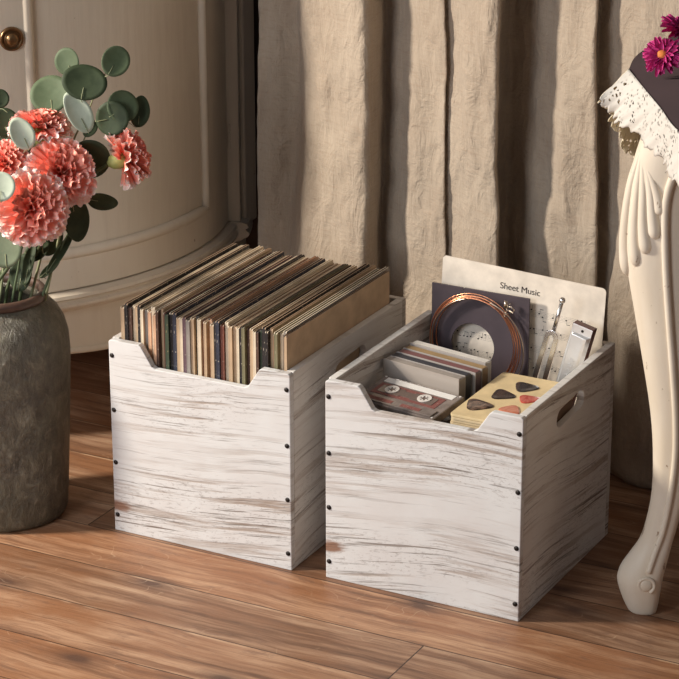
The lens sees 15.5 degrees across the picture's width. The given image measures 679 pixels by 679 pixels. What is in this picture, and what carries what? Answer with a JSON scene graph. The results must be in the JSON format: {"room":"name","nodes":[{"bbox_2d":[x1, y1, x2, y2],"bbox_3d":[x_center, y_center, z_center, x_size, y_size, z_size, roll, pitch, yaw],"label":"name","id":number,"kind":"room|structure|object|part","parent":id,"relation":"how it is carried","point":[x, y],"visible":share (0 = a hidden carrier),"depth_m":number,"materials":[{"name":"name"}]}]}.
{"room":"living room","nodes":[
{"label":"living room","id":0,"kind":"room"},
{"bbox_2d":[246,0,258,248],"bbox_3d":[0.373,-1.027,3.832,6.400,2.440,0.080,10,23,26],"label":"wall","id":1,"kind":"structure","parent":0,"point":[252,239],"depth_m":4.31,"materials":[{"name":"paint"}]},
{"bbox_2d":[0,349,678,678],"bbox_3d":[-0.583,0.730,2.568,6.400,0.040,4.000,10,23,26],"label":"floor","id":2,"kind":"structure","parent":0,"point":[82,596],"depth_m":3.44,"materials":[{"name":"brown wood"}]},
{"bbox_2d":[0,273,70,531],"bbox_3d":[-0.503,0.091,3.710,0.210,0.354,0.210,10,23,26],"label":"vase","id":3,"kind":"object","parent":2,"relation":"on","point":[35,349],"visible":0.87,"depth_m":3.64,"materials":[{"name":"ceramic"}]},
{"bbox_2d":[0,139,29,174],"bbox_3d":[-0.477,-0.065,3.627,0.075,0.466,0.085,-14,25,-33],"label":"carnation","id":4,"kind":"object","parent":3,"relation":"in","point":[12,157],"visible":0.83,"depth_m":3.54,"materials":[{"name":"pink plant"}]},
{"bbox_2d":[0,89,35,300],"bbox_3d":[-0.470,-0.183,3.534,0.080,0.316,0.201,2,21,7],"label":"eucalyptus sprig","id":5,"kind":"object","parent":3,"relation":"in","point":[22,133],"visible":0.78,"depth_m":3.51,"materials":[{"name":"green plant"}]},
{"bbox_3d":[-0.476,-0.182,3.587,0.022,0.276,0.045,-18,27,-40],"label":"stem","id":6,"kind":"part","parent":5,"relation":"part of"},
{"bbox_2d":[0,233,62,302],"bbox_3d":[-0.459,-0.129,3.609,0.086,0.152,0.147,10,23,26],"label":"eucalyptus sprig","id":7,"kind":"object","parent":3,"relation":"in","point":[11,256],"visible":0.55,"depth_m":3.61,"materials":[{"name":"green plant"}]},
{"bbox_3d":[-0.438,-0.114,3.619,0.088,0.118,0.020,-14,25,-32],"label":"stem","id":8,"kind":"part","parent":7,"relation":"part of","materials":[{"name":"green plant"}]},
{"bbox_2d":[0,166,70,281],"bbox_3d":[-0.455,-0.032,3.568,0.157,0.444,0.104,10,23,26],"label":"carnation","id":9,"kind":"object","parent":3,"relation":"in","point":[37,212],"visible":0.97,"depth_m":3.48,"materials":[{"name":"pink plant"}]},
{"bbox_3d":[-0.467,-0.020,3.625,0.090,0.382,0.030,11,23,26],"label":"stem","id":10,"kind":"part","parent":9,"relation":"part of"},
{"bbox_2d":[0,108,74,282],"bbox_3d":[-0.442,-0.095,3.649,0.128,0.505,0.097,10,23,26],"label":"carnation","id":11,"kind":"object","parent":3,"relation":"in","point":[47,124],"visible":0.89,"depth_m":3.55,"materials":[{"name":"pink plant"}]},
{"bbox_2d":[4,136,97,302],"bbox_3d":[-0.420,-0.068,3.620,0.160,0.475,0.098,10,23,26],"label":"carnation","id":12,"kind":"object","parent":3,"relation":"in","point":[65,158],"visible":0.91,"depth_m":3.52,"materials":[{"name":"pink plant"}]},
{"bbox_3d":[-0.448,-0.046,3.658,0.099,0.408,0.034,2,21,5],"label":"stem","id":13,"kind":"part","parent":12,"relation":"part of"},
{"bbox_2d":[21,193,117,296],"bbox_3d":[-0.390,-0.131,3.607,0.144,0.165,0.037,-3,21,-7],"label":"eucalyptus sprig","id":14,"kind":"object","parent":3,"relation":"in","point":[99,201],"visible":0.91,"depth_m":3.60,"materials":[{"name":"green plant"}]},
{"bbox_3d":[-0.402,-0.124,3.615,0.074,0.146,0.010,-5,21,-14],"label":"stem","id":15,"kind":"part","parent":14,"relation":"part of","materials":[{"name":"green plant"}]},
{"bbox_2d":[29,46,129,297],"bbox_3d":[-0.379,-0.236,3.590,0.148,0.381,0.088,10,23,26],"label":"eucalyptus sprig","id":16,"kind":"object","parent":3,"relation":"in","point":[79,83],"visible":0.97,"depth_m":3.53,"materials":[{"name":"green plant"}]},
{"bbox_3d":[-0.389,-0.226,3.596,0.134,0.359,0.015,0,21,-1],"label":"stem","id":17,"kind":"part","parent":16,"relation":"part of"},
{"bbox_2d":[18,128,151,300],"bbox_3d":[-0.372,-0.085,3.652,0.219,0.484,0.088,6,21,15],"label":"carnation","id":18,"kind":"object","parent":3,"relation":"in","point":[130,155],"visible":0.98,"depth_m":3.55,"materials":[{"name":"pink plant"}]},
{"bbox_3d":[-0.409,-0.051,3.639,0.161,0.431,0.022,3,21,7],"label":"stem","id":19,"kind":"part","parent":18,"relation":"part of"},
{"bbox_2d":[44,90,149,300],"bbox_3d":[-0.349,-0.204,3.592,0.163,0.313,0.052,-6,21,-16],"label":"eucalyptus sprig","id":20,"kind":"object","parent":3,"relation":"in","point":[113,116],"visible":0.75,"depth_m":3.57,"materials":[{"name":"green plant"}]},
{"bbox_3d":[-0.380,-0.190,3.607,0.109,0.276,0.018,-2,21,-6],"label":"stem","id":21,"kind":"part","parent":20,"relation":"part of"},
{"bbox_2d":[0,0,256,353],"bbox_3d":[-0.716,-0.482,4.124,0.998,1.138,0.750,10,23,26],"label":"base cabinet","id":22,"kind":"object","parent":2,"relation":"on","point":[192,61],"visible":0.73,"depth_m":4.01,"materials":[{"name":"beige paint"}]},
{"bbox_3d":[-0.496,-0.454,3.775,0.038,0.038,0.013,-7,22,-19],"label":"knob","id":23,"kind":"part","parent":22,"relation":"part of","materials":[{"name":"gold metal"}]},
{"bbox_3d":[-0.337,-0.521,3.934,0.081,0.842,0.515,17,26,38],"label":"door","id":24,"kind":"part","parent":22,"relation":"part of","materials":[{"name":"beige paint"}]},
{"bbox_3d":[-0.336,-0.141,4.037,0.045,0.059,0.361,19,28,41],"label":"rail","id":25,"kind":"part","parent":22,"relation":"part of","materials":[{"name":"beige paint"}]},
{"bbox_3d":[-0.720,-0.164,4.236,0.973,0.034,0.708,11,23,26],"label":"moulding","id":26,"kind":"part","parent":22,"relation":"part of","materials":[{"name":"beige paint"}]},
{"bbox_3d":[-0.194,-0.609,4.176,0.051,0.864,0.070,1,21,2],"label":"post","id":27,"kind":"part","parent":22,"relation":"part of","materials":[{"name":"beige paint"}]},
{"bbox_3d":[-0.186,-0.198,4.325,0.067,0.035,0.076,1,21,3],"label":"moulding","id":28,"kind":"part","parent":22,"relation":"part of","materials":[{"name":"beige paint"}]},
{"bbox_3d":[-0.168,-0.613,4.186,0.032,0.864,0.040,11,23,26],"label":"post","id":29,"kind":"part","parent":22,"relation":"part of","materials":[{"name":"beige paint"}]},
{"bbox_2d":[109,295,405,569],"bbox_3d":[-0.117,0.110,3.733,0.300,0.302,0.363,10,23,26],"label":"wooden crate","id":30,"kind":"object","parent":2,"relation":"on","point":[237,470],"visible":0.7,"depth_m":3.58,"materials":[{"name":"white wood"}]},
{"bbox_3d":[-0.244,0.086,3.797,0.011,0.302,0.339,11,23,26],"label":"panel","id":31,"kind":"part","parent":30,"relation":"part of","materials":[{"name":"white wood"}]},
{"bbox_2d":[120,305,124,339],"bbox_3d":[-0.239,0.050,3.772,0.006,0.311,0.314,10,23,26],"label":"record sleeve","id":32,"kind":"object","parent":30,"relation":"in","point":[122,306],"visible":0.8,"depth_m":3.60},
{"bbox_2d":[135,306,137,341],"bbox_3d":[-0.218,0.051,3.764,0.005,0.314,0.314,10,23,26],"label":"record sleeve","id":33,"kind":"object","parent":30,"relation":"in","point":[136,318],"visible":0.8,"depth_m":3.59,"materials":[{"name":"cardboard"}]},
{"bbox_2d":[148,309,152,359],"bbox_3d":[-0.199,0.056,3.756,0.005,0.310,0.316,10,23,26],"label":"record sleeve","id":34,"kind":"object","parent":30,"relation":"in","point":[149,311],"visible":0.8,"depth_m":3.58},
{"bbox_2d":[153,313,156,365],"bbox_3d":[-0.191,0.060,3.747,0.004,0.310,0.316,10,23,26],"label":"record sleeve","id":35,"kind":"object","parent":30,"relation":"in","point":[154,319],"visible":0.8,"depth_m":3.58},
{"bbox_2d":[124,243,237,339],"bbox_3d":[-0.233,0.048,3.769,0.005,0.317,0.315,10,23,26],"label":"record sleeve","id":36,"kind":"object","parent":30,"relation":"in","point":[215,255],"visible":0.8,"depth_m":3.67,"materials":[{"name":"cardboard"}]},
{"bbox_2d":[128,246,237,340],"bbox_3d":[-0.228,0.051,3.768,0.005,0.312,0.313,10,23,26],"label":"record sleeve","id":37,"kind":"object","parent":30,"relation":"in","point":[130,308],"visible":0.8,"depth_m":3.60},
{"bbox_2d":[133,245,243,341],"bbox_3d":[-0.221,0.050,3.769,0.005,0.314,0.314,10,23,26],"label":"record sleeve","id":38,"kind":"object","parent":30,"relation":"in","point":[136,304],"visible":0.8,"depth_m":3.66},
{"bbox_2d":[137,244,249,342],"bbox_3d":[-0.214,0.051,3.760,0.005,0.318,0.314,10,23,26],"label":"record sleeve","id":39,"kind":"object","parent":30,"relation":"in","point":[243,248],"visible":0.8,"depth_m":3.67,"materials":[{"name":"cardboard"}]},
{"bbox_2d":[140,248,250,346],"bbox_3d":[-0.210,0.054,3.757,0.005,0.313,0.314,10,23,26],"label":"record sleeve","id":40,"kind":"object","parent":30,"relation":"in","point":[142,310],"visible":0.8,"depth_m":3.63,"materials":[{"name":"cardboard"}]},
{"bbox_2d":[145,249,252,352],"bbox_3d":[-0.203,0.055,3.759,0.005,0.312,0.313,10,23,26],"label":"record sleeve","id":41,"kind":"object","parent":30,"relation":"in","point":[148,308],"visible":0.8,"depth_m":3.59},
{"bbox_3d":[-0.199,0.164,3.589,0.300,0.302,0.011,11,23,26],"label":"panel","id":42,"kind":"part","parent":30,"relation":"part of","materials":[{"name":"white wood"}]},
{"bbox_2d":[151,246,263,361],"bbox_3d":[-0.193,0.053,3.753,0.006,0.318,0.315,10,23,26],"label":"record sleeve","id":43,"kind":"object","parent":30,"relation":"in","point":[155,307],"visible":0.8,"depth_m":3.67,"materials":[{"name":"cardboard"}]},
{"bbox_2d":[155,250,263,367],"bbox_3d":[-0.188,0.058,3.742,0.004,0.316,0.312,10,23,26],"label":"record sleeve","id":44,"kind":"object","parent":30,"relation":"in","point":[158,311],"visible":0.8,"depth_m":3.58,"materials":[{"name":"cardboard"}]},
{"bbox_2d":[210,322,214,378],"bbox_3d":[-0.106,0.075,3.705,0.006,0.310,0.315,10,23,26],"label":"record sleeve","id":45,"kind":"object","parent":30,"relation":"in","point":[211,324],"visible":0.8,"depth_m":3.53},
{"bbox_2d":[161,248,271,368],"bbox_3d":[-0.179,0.056,3.748,0.004,0.316,0.315,10,23,26],"label":"record sleeve","id":46,"kind":"object","parent":30,"relation":"in","point":[268,250],"visible":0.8,"depth_m":3.65,"materials":[{"name":"cardboard"}]},
{"bbox_2d":[164,253,272,369],"bbox_3d":[-0.173,0.062,3.736,0.006,0.313,0.314,10,23,26],"label":"record sleeve","id":47,"kind":"object","parent":30,"relation":"in","point":[166,316],"visible":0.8,"depth_m":3.57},
{"bbox_2d":[163,252,273,368],"bbox_3d":[-0.175,0.060,3.745,0.006,0.312,0.314,10,23,26],"label":"record sleeve","id":48,"kind":"object","parent":30,"relation":"in","point":[269,252],"visible":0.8,"depth_m":3.65,"materials":[{"name":"cardboard"}]},
{"bbox_2d":[169,251,277,369],"bbox_3d":[-0.166,0.061,3.736,0.005,0.315,0.314,10,23,26],"label":"record sleeve","id":49,"kind":"object","parent":30,"relation":"in","point":[170,313],"visible":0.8,"depth_m":3.58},
{"bbox_2d":[172,251,283,370],"bbox_3d":[-0.161,0.062,3.733,0.006,0.316,0.315,10,23,26],"label":"record sleeve","id":50,"kind":"object","parent":30,"relation":"in","point":[279,254],"visible":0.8,"depth_m":3.63,"materials":[{"name":"cardboard"}]},
{"bbox_2d":[176,256,283,371],"bbox_3d":[-0.157,0.066,3.731,0.005,0.310,0.313,10,23,26],"label":"record sleeve","id":51,"kind":"object","parent":30,"relation":"in","point":[178,317],"visible":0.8,"depth_m":3.57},
{"bbox_2d":[179,256,285,371],"bbox_3d":[-0.151,0.066,3.728,0.006,0.311,0.314,10,23,26],"label":"record sleeve","id":52,"kind":"object","parent":30,"relation":"in","point":[180,318],"visible":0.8,"depth_m":3.57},
{"bbox_2d":[182,255,292,372],"bbox_3d":[-0.147,0.067,3.723,0.006,0.314,0.314,10,23,26],"label":"record sleeve","id":53,"kind":"object","parent":30,"relation":"in","point":[288,257],"visible":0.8,"depth_m":3.61,"materials":[{"name":"cardboard"}]},
{"bbox_2d":[186,258,291,373],"bbox_3d":[-0.142,0.070,3.720,0.006,0.311,0.313,10,23,26],"label":"record sleeve","id":54,"kind":"object","parent":30,"relation":"in","point":[188,330],"visible":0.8,"depth_m":3.55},
{"bbox_2d":[190,256,296,374],"bbox_3d":[-0.135,0.068,3.719,0.006,0.314,0.314,10,23,26],"label":"record sleeve","id":55,"kind":"object","parent":30,"relation":"in","point":[192,319],"visible":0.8,"depth_m":3.55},
{"bbox_2d":[203,271,288,377],"bbox_3d":[-0.116,0.073,3.709,0.005,0.312,0.315,10,23,26],"label":"record sleeve","id":56,"kind":"object","parent":30,"relation":"in","point":[205,323],"visible":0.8,"depth_m":3.54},
{"bbox_2d":[196,254,304,374],"bbox_3d":[-0.128,0.067,3.719,0.005,0.316,0.312,10,23,26],"label":"record sleeve","id":57,"kind":"object","parent":30,"relation":"in","point":[242,290],"visible":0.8,"depth_m":3.64,"materials":[{"name":"cardboard"}]},
{"bbox_2d":[197,257,306,375],"bbox_3d":[-0.125,0.070,3.714,0.006,0.314,0.316,10,23,26],"label":"record sleeve","id":58,"kind":"object","parent":30,"relation":"in","point":[199,320],"visible":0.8,"depth_m":3.56,"materials":[{"name":"cardboard"}]},
{"bbox_2d":[202,258,309,375],"bbox_3d":[-0.119,0.071,3.714,0.004,0.312,0.313,10,23,26],"label":"record sleeve","id":59,"kind":"object","parent":30,"relation":"in","point":[303,261],"visible":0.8,"depth_m":3.62,"materials":[{"name":"cardboard"}]},
{"bbox_2d":[256,328,261,373],"bbox_3d":[-0.041,0.086,3.673,0.004,0.312,0.317,10,23,26],"label":"record sleeve","id":60,"kind":"object","parent":30,"relation":"in","point":[257,331],"visible":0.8,"depth_m":3.50,"materials":[{"name":"cardboard"}]},
{"bbox_2d":[260,329,261,368],"bbox_3d":[-0.035,0.085,3.673,0.004,0.314,0.315,10,23,26],"label":"record sleeve","id":61,"kind":"object","parent":30,"relation":"in","point":[260,329],"visible":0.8,"depth_m":3.50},
{"bbox_2d":[209,256,318,377],"bbox_3d":[-0.108,0.069,3.713,0.005,0.315,0.317,10,23,26],"label":"record sleeve","id":62,"kind":"object","parent":30,"relation":"in","point":[225,311],"visible":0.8,"depth_m":3.63,"materials":[{"name":"cardboard"}]},
{"bbox_2d":[214,258,319,378],"bbox_3d":[-0.101,0.073,3.702,0.004,0.316,0.316,10,23,26],"label":"record sleeve","id":63,"kind":"object","parent":30,"relation":"in","point":[319,258],"visible":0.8,"depth_m":3.54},
{"bbox_2d":[215,258,324,379],"bbox_3d":[-0.098,0.074,3.698,0.006,0.318,0.316,10,23,26],"label":"record sleeve","id":64,"kind":"object","parent":30,"relation":"in","point":[231,314],"visible":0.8,"depth_m":3.58,"materials":[{"name":"cardboard"}]},
{"bbox_2d":[220,262,323,380],"bbox_3d":[-0.092,0.077,3.697,0.006,0.312,0.314,10,23,26],"label":"record sleeve","id":65,"kind":"object","parent":30,"relation":"in","point":[222,326],"visible":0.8,"depth_m":3.53,"materials":[{"name":"cardboard"}]},
{"bbox_2d":[273,334,273,367],"bbox_3d":[-0.016,0.089,3.667,0.005,0.310,0.315,10,23,26],"label":"record sleeve","id":66,"kind":"object","parent":30,"relation":"in","point":[273,334],"visible":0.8,"depth_m":3.49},
{"bbox_2d":[225,259,332,380],"bbox_3d":[-0.085,0.075,3.697,0.005,0.316,0.314,10,23,26],"label":"record sleeve","id":67,"kind":"object","parent":30,"relation":"in","point":[232,320],"visible":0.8,"depth_m":3.60,"materials":[{"name":"cardboard"}]},
{"bbox_2d":[228,263,336,381],"bbox_3d":[-0.080,0.078,3.695,0.006,0.311,0.316,10,23,26],"label":"record sleeve","id":68,"kind":"object","parent":30,"relation":"in","point":[230,327],"visible":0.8,"depth_m":3.54,"materials":[{"name":"cardboard"}]},
{"bbox_2d":[233,263,339,382],"bbox_3d":[-0.073,0.079,3.694,0.005,0.311,0.314,10,23,26],"label":"record sleeve","id":69,"kind":"object","parent":30,"relation":"in","point":[337,264],"visible":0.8,"depth_m":3.57,"materials":[{"name":"cardboard"}]},
{"bbox_2d":[236,264,340,383],"bbox_3d":[-0.070,0.080,3.691,0.004,0.310,0.314,10,23,26],"label":"record sleeve","id":70,"kind":"object","parent":30,"relation":"in","point":[237,328],"visible":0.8,"depth_m":3.53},
{"bbox_2d":[239,264,342,383],"bbox_3d":[-0.065,0.080,3.688,0.005,0.312,0.313,10,23,26],"label":"record sleeve","id":71,"kind":"object","parent":30,"relation":"in","point":[240,340],"visible":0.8,"depth_m":3.53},
{"bbox_2d":[241,264,348,384],"bbox_3d":[-0.062,0.081,3.683,0.005,0.315,0.314,10,23,26],"label":"record sleeve","id":72,"kind":"object","parent":30,"relation":"in","point":[244,327],"visible":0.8,"depth_m":3.54,"materials":[{"name":"cardboard"}]},
{"bbox_2d":[247,265,352,384],"bbox_3d":[-0.054,0.082,3.686,0.006,0.312,0.314,10,23,26],"label":"record sleeve","id":73,"kind":"object","parent":30,"relation":"in","point":[347,267],"visible":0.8,"depth_m":3.55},
{"bbox_2d":[250,265,356,382],"bbox_3d":[-0.050,0.083,3.681,0.005,0.312,0.316,10,23,26],"label":"record sleeve","id":74,"kind":"object","parent":30,"relation":"in","point":[349,269],"visible":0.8,"depth_m":3.58,"materials":[{"name":"cardboard"}]},
{"bbox_2d":[253,268,356,377],"bbox_3d":[-0.045,0.085,3.678,0.006,0.310,0.315,10,23,26],"label":"record sleeve","id":75,"kind":"object","parent":30,"relation":"in","point":[254,331],"visible":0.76,"depth_m":3.52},
{"bbox_2d":[262,263,369,367],"bbox_3d":[-0.031,0.084,3.668,0.006,0.320,0.316,10,23,26],"label":"record sleeve","id":76,"kind":"object","parent":30,"relation":"in","point":[316,296],"visible":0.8,"depth_m":3.58,"materials":[{"name":"cardboard"}]},
{"bbox_2d":[265,268,366,367],"bbox_3d":[-0.028,0.088,3.665,0.004,0.315,0.315,10,23,26],"label":"record sleeve","id":77,"kind":"object","parent":30,"relation":"in","point":[267,333],"visible":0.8,"depth_m":3.49,"materials":[{"name":"cardboard"}]},
{"bbox_2d":[270,265,375,367],"bbox_3d":[-0.021,0.085,3.668,0.004,0.318,0.314,10,23,26],"label":"record sleeve","id":78,"kind":"object","parent":30,"relation":"in","point":[294,316],"visible":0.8,"depth_m":3.58,"materials":[{"name":"cardboard"}]},
{"bbox_2d":[274,268,379,369],"bbox_3d":[-0.015,0.090,3.656,0.005,0.316,0.314,10,23,26],"label":"record sleeve","id":79,"kind":"object","parent":30,"relation":"in","point":[276,333],"visible":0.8,"depth_m":3.53,"materials":[{"name":"cardboard"}]},
{"bbox_2d":[280,271,377,369],"bbox_3d":[-0.007,0.090,3.660,0.005,0.314,0.313,10,23,26],"label":"record sleeve","id":80,"kind":"object","parent":30,"relation":"in","point":[281,333],"visible":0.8,"depth_m":3.49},
{"bbox_2d":[284,271,388,372],"bbox_3d":[-0.001,0.093,3.649,0.004,0.315,0.315,10,23,26],"label":"record sleeve","id":81,"kind":"object","parent":30,"relation":"in","point":[346,313],"visible":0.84,"depth_m":3.60,"materials":[{"name":"cardboard"}]},
{"bbox_2d":[283,267,389,348],"bbox_3d":[-0.001,0.088,3.659,0.005,0.318,0.316,10,23,26],"label":"record sleeve","id":82,"kind":"object","parent":30,"relation":"in","point":[384,269],"visible":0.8,"depth_m":3.59,"materials":[{"name":"cardboard"}]},
{"bbox_3d":[0.011,0.133,3.670,0.011,0.302,0.339,11,23,26],"label":"panel","id":83,"kind":"part","parent":30,"relation":"part of","materials":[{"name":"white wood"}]},
{"bbox_3d":[-0.034,0.055,3.878,0.300,0.302,0.011,11,23,26],"label":"panel","id":84,"kind":"part","parent":30,"relation":"part of","materials":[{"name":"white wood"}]},
{"bbox_2d":[257,0,678,488],"bbox_3d":[0.171,-0.566,3.746,0.847,1.550,0.163,15,25,34],"label":"linen curtain","id":85,"kind":"object","parent":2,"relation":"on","point":[402,136],"visible":0.52,"depth_m":3.83,"materials":[{"name":"fabric"}]},
{"bbox_2d":[325,310,614,620],"bbox_3d":[0.188,0.172,3.566,0.300,0.302,0.325,10,23,26],"label":"wooden crate","id":86,"kind":"object","parent":2,"relation":"on","point":[489,518],"visible":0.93,"depth_m":3.45,"materials":[{"name":"white wood"}]},
{"bbox_3d":[0.061,0.148,3.630,0.011,0.302,0.301,11,23,26],"label":"panel","id":87,"kind":"part","parent":86,"relation":"part of","materials":[{"name":"white wood"}]},
{"bbox_2d":[383,356,464,401],"bbox_3d":[0.120,0.100,3.553,0.134,0.130,0.015,16,26,36],"label":"case","id":88,"kind":"object","parent":86,"relation":"in","point":[394,367],"visible":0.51,"depth_m":3.53,"materials":[{"name":"grey"}]},
{"bbox_3d":[0.115,0.220,3.438,0.300,0.302,0.011,11,23,26],"label":"panel","id":89,"kind":"part","parent":86,"relation":"part of","materials":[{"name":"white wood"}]},
{"bbox_2d":[389,353,470,400],"bbox_3d":[0.129,0.096,3.565,0.134,0.130,0.015,16,26,36],"label":"case","id":90,"kind":"object","parent":86,"relation":"in","point":[466,375],"visible":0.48,"depth_m":3.53,"materials":[{"name":"grey"}]},
{"bbox_3d":[0.124,0.097,3.560,0.134,0.130,0.001,16,26,36],"label":"lid","id":91,"kind":"part","parent":90,"relation":"part of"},
{"bbox_2d":[396,349,480,395],"bbox_3d":[0.141,0.091,3.577,0.140,0.130,0.015,16,26,36],"label":"case","id":92,"kind":"object","parent":86,"relation":"in","point":[475,373],"visible":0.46,"depth_m":3.53,"materials":[{"name":"grey"}]},
{"bbox_2d":[403,345,487,388],"bbox_3d":[0.152,0.086,3.591,0.140,0.130,0.015,16,26,36],"label":"case","id":93,"kind":"object","parent":86,"relation":"in","point":[484,369],"visible":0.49,"depth_m":3.56,"materials":[{"name":"brown"}]},
{"bbox_2d":[410,340,490,382],"bbox_3d":[0.160,0.079,3.607,0.134,0.132,0.015,16,26,36],"label":"case","id":94,"kind":"object","parent":86,"relation":"in","point":[419,344],"visible":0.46,"depth_m":3.58,"materials":[{"name":"grey"}]},
{"bbox_3d":[0.155,0.080,3.602,0.134,0.132,0.001,16,26,36],"label":"lid","id":95,"kind":"part","parent":94,"relation":"part of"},
{"bbox_2d":[429,282,529,380],"bbox_3d":[0.202,0.025,3.655,0.156,0.200,0.019,10,23,26],"label":"packet","id":96,"kind":"object","parent":86,"relation":"in","point":[459,313],"depth_m":3.64,"materials":[{"name":"paper"}]},
{"bbox_3d":[0.200,0.007,3.642,0.154,0.156,0.009,10,23,26],"label":"guitar string coil","id":97,"kind":"part","parent":96,"relation":"part of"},
{"bbox_3d":[0.262,0.123,3.695,0.300,0.302,0.011,11,23,26],"label":"panel","id":98,"kind":"part","parent":86,"relation":"part of","materials":[{"name":"white wood"}]},
{"bbox_2d":[442,255,605,404],"bbox_3d":[0.262,0.011,3.642,0.267,0.244,0.002,10,23,26],"label":"sheet music","id":99,"kind":"object","parent":86,"relation":"in","point":[584,303],"visible":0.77,"depth_m":3.61,"materials":[{"name":"paper"}]},
{"bbox_2d":[532,297,565,379],"bbox_3d":[0.289,0.040,3.586,0.067,0.220,0.012,6,21,16],"label":"fork","id":100,"kind":"object","parent":86,"relation":"in","point":[556,337],"visible":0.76,"depth_m":3.57,"materials":[{"name":"silver metal"}]},
{"bbox_3d":[0.311,-0.031,3.553,0.017,0.049,0.006,6,21,15],"label":"stem","id":101,"kind":"part","parent":100,"relation":"part of","materials":[{"name":"silver metal"}]},
{"bbox_2d":[557,399,571,421],"bbox_3d":[0.242,0.145,3.478,0.108,0.098,0.160,10,23,26],"label":"cardboard box","id":102,"kind":"object","parent":86,"relation":"on","point":[567,406],"visible":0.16,"depth_m":3.48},
{"bbox_2d":[450,397,573,428],"bbox_3d":[0.242,0.096,3.463,0.113,0.003,0.178,10,23,26],"label":"display card","id":103,"kind":"object","parent":102,"relation":"on","point":[451,422],"visible":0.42,"depth_m":3.40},
{"bbox_2d":[451,419,480,426],"bbox_3d":[0.242,0.092,3.462,0.112,0.003,0.178,10,23,26],"label":"display card","id":104,"kind":"object","parent":103,"relation":"on","point":[452,420],"visible":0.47,"depth_m":3.40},
{"bbox_2d":[451,416,482,424],"bbox_3d":[0.243,0.089,3.460,0.113,0.003,0.178,10,23,26],"label":"display card","id":105,"kind":"object","parent":104,"relation":"on","point":[452,417],"visible":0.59,"depth_m":3.40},
{"bbox_2d":[451,372,557,421],"bbox_3d":[0.241,0.084,3.460,0.112,0.003,0.178,10,23,26],"label":"display card","id":106,"kind":"object","parent":105,"relation":"on","point":[506,381],"visible":0.48,"depth_m":3.48,"materials":[{"name":"cardboard"}]},
{"bbox_2d":[467,399,493,409],"bbox_3d":[0.190,0.088,3.441,0.038,0.002,0.041,-7,22,-18],"label":"pick","id":107,"kind":"object","parent":106,"relation":"on","point":[472,404],"visible":1,"depth_m":3.43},
{"bbox_2d":[491,389,515,398],"bbox_3d":[0.227,0.075,3.475,0.034,0.002,0.036,-3,21,-8],"label":"pick","id":108,"kind":"object","parent":106,"relation":"on","point":[499,393],"visible":1,"depth_m":3.47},
{"bbox_2d":[498,405,519,413],"bbox_3d":[0.236,0.097,3.419,0.029,0.002,0.031,-10,23,-26],"label":"pick","id":109,"kind":"object","parent":106,"relation":"on","point":[514,409],"visible":0.87,"depth_m":3.42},
{"bbox_2d":[516,382,538,391],"bbox_3d":[0.260,0.066,3.502,0.034,0.002,0.036,-9,23,-23],"label":"pick","id":110,"kind":"object","parent":106,"relation":"on","point":[520,386],"visible":1,"depth_m":3.49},
{"bbox_2d":[520,395,539,402],"bbox_3d":[0.266,0.082,3.457,0.031,0.002,0.029,0,21,-1],"label":"pick","id":111,"kind":"object","parent":106,"relation":"on","point":[523,398],"visible":0.84,"depth_m":3.46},
{"bbox_3d":[0.316,0.195,3.503,0.011,0.302,0.301,11,23,26],"label":"panel","id":112,"kind":"part","parent":86,"relation":"part of","materials":[{"name":"white wood"}]},
{"bbox_2d":[556,320,596,406],"bbox_3d":[0.328,0.064,3.579,0.078,0.190,0.027,4,21,12],"label":"harmonica","id":113,"kind":"object","parent":86,"relation":"in","point":[581,337],"visible":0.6,"depth_m":3.55,"materials":[{"name":"silver metal"}]},
{"bbox_3d":[0.324,0.070,3.573,0.068,0.173,0.011,4,21,12],"label":"plate","id":114,"kind":"part","parent":113,"relation":"part of","materials":[{"name":"silver metal"}]},
{"bbox_3d":[0.094,0.173,3.521,0.132,0.016,0.069,15,25,34],"label":"case","id":115,"kind":"object","parent":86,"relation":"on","visible":0},
{"bbox_3d":[0.095,0.157,3.514,0.132,0.017,0.069,15,25,34],"label":"case","id":116,"kind":"object","parent":115,"relation":"on","visible":0},
{"bbox_3d":[0.094,0.141,3.509,0.132,0.017,0.069,15,25,34],"label":"case","id":117,"kind":"object","parent":116,"relation":"on","visible":0},
{"bbox_3d":[0.095,0.125,3.502,0.132,0.016,0.069,15,25,34],"label":"case","id":118,"kind":"object","parent":117,"relation":"on","visible":0},
{"bbox_2d":[441,414,450,423],"bbox_3d":[0.094,0.109,3.497,0.132,0.016,0.069,15,25,34],"label":"case","id":119,"kind":"object","parent":118,"relation":"on","point":[447,419],"visible":0.02,"depth_m":3.47,"materials":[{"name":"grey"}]},
{"bbox_2d":[366,376,463,421],"bbox_3d":[0.097,0.086,3.487,0.136,0.022,0.077,15,25,35],"label":"tape","id":120,"kind":"object","parent":119,"relation":"on","point":[390,394],"visible":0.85,"depth_m":3.47,"materials":[{"name":"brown plastic"}]},
{"bbox_2d":[617,117,678,614],"bbox_3d":[0.822,0.034,3.286,0.871,0.754,0.891,10,23,26],"label":"round table","id":121,"kind":"object","parent":2,"relation":"on","point":[649,221],"visible":0.98,"depth_m":3.28,"materials":[{"name":"beige paint"}]},
{"bbox_2d":[597,36,678,186],"bbox_3d":[0.826,-0.249,3.169,0.959,0.153,0.965,10,23,26],"label":"tablecloth","id":122,"kind":"object","parent":121,"relation":"on","point":[638,104],"visible":0.98,"depth_m":3.15,"materials":[{"name":"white fabric"}]},
{"bbox_2d":[642,36,678,76],"bbox_3d":[0.412,-0.361,3.179,0.056,0.049,0.039,10,23,26],"label":"daisy","id":123,"kind":"object","parent":122,"relation":"on","point":[661,54],"visible":1,"depth_m":3.17,"materials":[{"name":"purple plant"}]},
{"bbox_2d":[660,14,678,39],"bbox_3d":[0.448,-0.407,3.283,0.052,0.041,0.058,10,23,26],"label":"daisy","id":124,"kind":"object","parent":122,"relation":"on","point":[671,23],"visible":1,"depth_m":3.27,"materials":[{"name":"purple plant"}]}
]}

